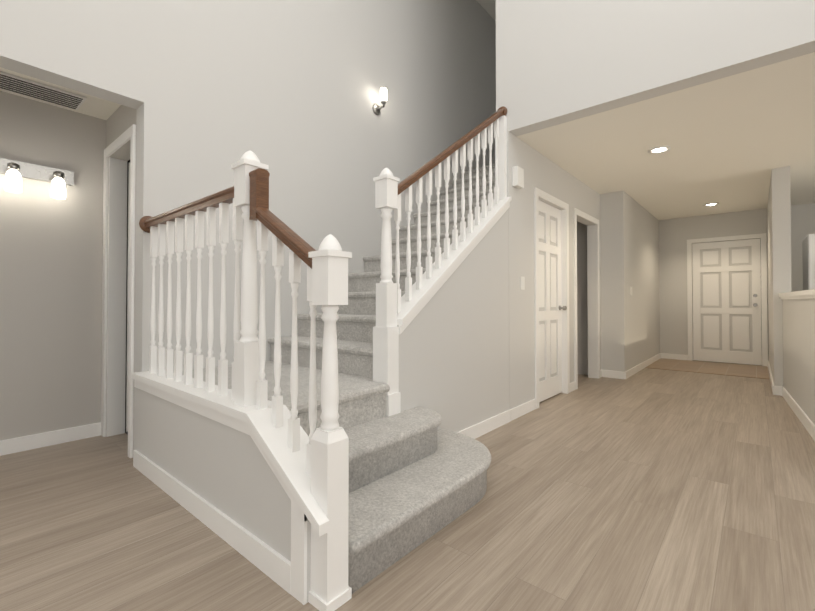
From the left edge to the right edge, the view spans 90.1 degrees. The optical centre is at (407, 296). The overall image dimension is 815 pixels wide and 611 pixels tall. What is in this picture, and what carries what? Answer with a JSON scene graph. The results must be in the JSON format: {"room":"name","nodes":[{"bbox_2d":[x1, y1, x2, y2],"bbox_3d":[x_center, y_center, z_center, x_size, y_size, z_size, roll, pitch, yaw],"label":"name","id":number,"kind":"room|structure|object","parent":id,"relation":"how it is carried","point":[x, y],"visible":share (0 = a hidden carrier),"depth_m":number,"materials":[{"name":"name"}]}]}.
{"room":"house stair hall","nodes":[
{"label":"house stair hall","id":0,"kind":"room"},
{"bbox_2d":[0,91,105,440],"bbox_3d":[-3.511,-0.270,1.921,0.120,2.650,6.600,-1,-1,41],"label":"wall","id":1,"kind":"structure","parent":0,"point":[51,256],"depth_m":2.93,"materials":[{"name":"grey paint"}]},
{"bbox_2d":[0,158,73,198],"bbox_3d":[-2.669,-0.810,2.696,0.158,0.230,0.740,-1,-1,41],"label":"sconce","id":2,"kind":"object","parent":1,"relation":"attached to","point":[13,171],"visible":1,"depth_m":2.84,"materials":[{"name":"white glass"}]},
{"bbox_2d":[0,422,100,455],"bbox_3d":[-3.980,0.996,1.253,0.014,0.100,5.000,-1,-1,41],"label":"baseboard","id":3,"kind":"structure","parent":1,"relation":"attached to","point":[25,443],"depth_m":2.90,"materials":[{"name":"white paint"}]},
{"bbox_2d":[0,67,120,119],"bbox_3d":[-3.188,-1.499,1.662,0.730,0.200,6.600,-1,-1,41],"label":"ceiling","id":4,"kind":"structure","parent":0,"point":[97,107],"depth_m":2.92,"materials":[{"name":"white paint"}]},
{"bbox_2d":[0,71,86,109],"bbox_3d":[-2.591,-1.379,2.604,0.270,0.012,0.810,-1,-1,41],"label":"ceiling vent","id":5,"kind":"object","parent":4,"relation":"in","point":[33,89],"visible":1,"depth_m":2.73,"materials":[{"name":"white plastic"}]},
{"bbox_2d":[106,105,136,449],"bbox_3d":[-2.043,-0.156,2.981,0.730,2.450,0.120,-1,-1,41],"label":"wall","id":6,"kind":"structure","parent":0,"point":[121,119],"depth_m":2.98,"materials":[{"name":"grey paint"}]},
{"bbox_2d":[101,124,135,457],"bbox_3d":[-2.047,-0.036,2.971,0.715,2.210,0.138,-1,-1,41],"label":"door frame","id":7,"kind":"structure","parent":6,"relation":"attached to","point":[113,364],"depth_m":3.13,"materials":[{"name":"white paint"}]},
{"bbox_2d":[125,160,129,434],"bbox_3d":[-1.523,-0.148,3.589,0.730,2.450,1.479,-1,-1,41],"label":"door","id":8,"kind":"structure","parent":0,"point":[128,161],"depth_m":3.26,"materials":[{"name":"grey wood"}]},
{"bbox_2d":[126,162,129,431],"bbox_3d":[-1.966,0.003,3.343,0.550,2.118,0.035,0,-1,-27],"label":"door frame","id":9,"kind":"structure","parent":8,"relation":"in","point":[128,297],"depth_m":3.20,"materials":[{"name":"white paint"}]},
{"bbox_2d":[0,0,495,449],"bbox_3d":[-1.748,-1.585,2.668,0.150,5.300,10.000,-1,-1,41],"label":"wall","id":10,"kind":"structure","parent":0,"point":[212,91],"depth_m":3.30,"materials":[{"name":"white paint"}]},
{"bbox_2d":[372,86,386,114],"bbox_3d":[-0.269,-2.010,4.172,0.146,0.260,0.110,-1,-1,41],"label":"sconce","id":11,"kind":"object","parent":10,"relation":"attached to","point":[383,99],"visible":1,"depth_m":4.14,"materials":[{"name":"white glass"}]},
{"bbox_2d":[0,360,814,610],"bbox_3d":[1.129,1.117,2.802,10.000,0.100,14.000,-1,-1,41],"label":"floor","id":12,"kind":"structure","parent":0,"point":[648,489],"depth_m":1.87,"materials":[{"name":"brown wood"}]},
{"bbox_2d":[131,106,511,610],"bbox_3d":[0.680,-0.306,3.902,1.906,2.775,5.174,-1,-1,41],"label":"staircase","id":13,"kind":"structure","parent":12,"relation":"on","point":[334,455],"depth_m":2.07,"materials":[{"name":"white wood"}]},
{"bbox_2d":[645,358,768,378],"bbox_3d":[4.698,1.112,6.391,1.444,0.006,1.354,-1,-1,41],"label":"floor","id":14,"kind":"structure","parent":12,"relation":"on","point":[750,371],"depth_m":6.27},
{"bbox_2d":[779,289,814,440],"bbox_3d":[3.360,0.514,3.360,0.180,1.120,2.699,-1,-1,37],"label":"wall","id":15,"kind":"structure","parent":12,"relation":"on","point":[798,386],"depth_m":3.54,"materials":[{"name":"white paint"}]},
{"bbox_2d":[802,234,814,289],"bbox_3d":[5.011,0.193,4.474,0.900,1.768,0.830,-1,-1,41],"label":"fridge","id":16,"kind":"object","parent":12,"relation":"on","point":[808,251],"visible":0.33,"depth_m":4.52,"materials":[{"name":"white"}]},
{"bbox_2d":[476,0,495,20],"bbox_3d":[0.911,-4.366,0.429,7.150,0.200,10.000,-1,-1,41],"label":"ceiling","id":17,"kind":"structure","parent":0,"point":[489,6],"depth_m":5.89,"materials":[{"name":"white paint"}]},
{"bbox_2d":[577,221,587,374],"bbox_3d":[2.144,-1.538,6.155,1.229,5.300,0.120,-1,-1,41],"label":"wall","id":18,"kind":"structure","parent":0,"point":[582,323],"depth_m":5.77,"materials":[{"name":"white paint"}]},
{"bbox_2d":[507,131,659,409],"bbox_3d":[2.688,-0.154,5.511,0.411,2.515,5.363,-1,-1,41],"label":"wall","id":19,"kind":"structure","parent":0,"point":[628,259],"depth_m":5.43,"materials":[{"name":"white paint"}]},
{"bbox_2d":[512,166,523,188],"bbox_3d":[0.986,-1.057,3.627,0.050,0.170,0.130,-1,-1,41],"label":"door chime","id":20,"kind":"object","parent":19,"relation":"attached to","point":[518,177],"depth_m":3.59,"materials":[{"name":"white plastic"}]},
{"bbox_2d":[520,276,524,289],"bbox_3d":[1.055,-0.121,3.724,0.010,0.120,0.080,-1,-1,41],"label":"light switch","id":21,"kind":"object","parent":19,"relation":"attached to","point":[522,279],"depth_m":3.72,"materials":[{"name":"white plastic"}]},
{"bbox_2d":[510,399,535,420],"bbox_3d":[1.058,1.029,3.711,0.014,0.100,0.533,-1,-1,41],"label":"baseboard","id":22,"kind":"structure","parent":19,"relation":"attached to","point":[516,412],"depth_m":3.69,"materials":[{"name":"white paint"}]},
{"bbox_2d":[534,187,569,408],"bbox_3d":[1.519,0.018,4.286,0.046,2.138,0.916,-1,-1,41],"label":"door frame","id":23,"kind":"structure","parent":19,"relation":"attached to","point":[538,193],"depth_m":4.57,"materials":[{"name":"white paint"}]},
{"bbox_2d":[539,200,566,401],"bbox_3d":[1.505,0.048,4.298,0.118,2.054,0.772,-1,-1,41],"label":"hall door","id":24,"kind":"structure","parent":19,"relation":"in","point":[550,343],"depth_m":4.35,"materials":[{"name":"white paint"}]},
{"bbox_2d":[573,208,599,388],"bbox_3d":[2.267,0.029,5.159,0.046,2.138,0.976,-1,-1,41],"label":"door frame","id":25,"kind":"structure","parent":19,"relation":"attached to","point":[593,292],"depth_m":5.49,"materials":[{"name":"white paint"}]},
{"bbox_2d":[623,353,660,378],"bbox_3d":[3.735,1.065,6.394,0.017,0.100,2.634,-1,-1,41],"label":"baseboard","id":26,"kind":"structure","parent":19,"relation":"attached to","point":[639,367],"depth_m":6.08,"materials":[{"name":"white paint"}]},
{"bbox_2d":[496,0,814,135],"bbox_3d":[3.872,-2.841,2.808,5.771,2.785,2.743,-1,-1,41],"label":"wall","id":27,"kind":"structure","parent":0,"point":[558,62],"depth_m":2.97,"materials":[{"name":"white paint"}]},
{"bbox_2d":[516,52,814,219],"bbox_3d":[4.864,-1.534,3.857,5.651,0.200,5.353,-1,-1,41],"label":"ceiling","id":28,"kind":"structure","parent":0,"point":[732,141],"depth_m":3.82,"materials":[{"name":"white paint"}]},
{"bbox_2d":[648,146,670,153],"bbox_3d":[2.452,-1.425,3.967,0.188,0.013,0.188,0,-1,32],"label":"recessed light","id":29,"kind":"object","parent":28,"relation":"in","point":[658,149],"depth_m":3.95,"materials":[{"name":"white plastic"}]},
{"bbox_2d":[703,203,718,205],"bbox_3d":[4.614,-1.395,6.184,0.188,0.013,0.188,0,-1,32],"label":"recessed light","id":30,"kind":"object","parent":28,"relation":"in","point":[708,204],"depth_m":6.19,"materials":[{"name":"white plastic"}]},
{"bbox_2d":[659,203,814,360],"bbox_3d":[6.624,-0.151,5.763,5.480,2.515,0.140,-1,-1,41],"label":"wall","id":31,"kind":"structure","parent":0,"point":[676,234],"depth_m":7.15,"materials":[{"name":"white paint"}]},
{"bbox_2d":[661,353,687,359],"bbox_3d":[4.754,1.077,7.246,0.390,0.100,0.014,-1,-1,41],"label":"baseboard","id":32,"kind":"structure","parent":31,"relation":"attached to","point":[663,355],"depth_m":7.24,"materials":[{"name":"white paint"}]},
{"bbox_2d":[692,239,761,364],"bbox_3d":[5.312,0.092,6.804,0.902,2.033,0.130,-1,-1,41],"label":"front door","id":33,"kind":"structure","parent":31,"relation":"in","point":[726,276],"depth_m":6.80,"materials":[{"name":"white paint"}]},
{"bbox_2d":[687,233,767,366],"bbox_3d":[5.300,0.061,6.791,1.046,2.118,0.016,-1,-1,41],"label":"door frame","id":34,"kind":"structure","parent":31,"relation":"attached to","point":[763,236],"depth_m":6.61,"materials":[{"name":"white paint"}]},
{"bbox_2d":[767,166,791,395],"bbox_3d":[4.937,-0.155,5.442,0.164,2.515,2.542,-1,-1,41],"label":"wall","id":35,"kind":"structure","parent":0,"point":[779,236],"depth_m":4.50,"materials":[{"name":"white paint"}]}
]}

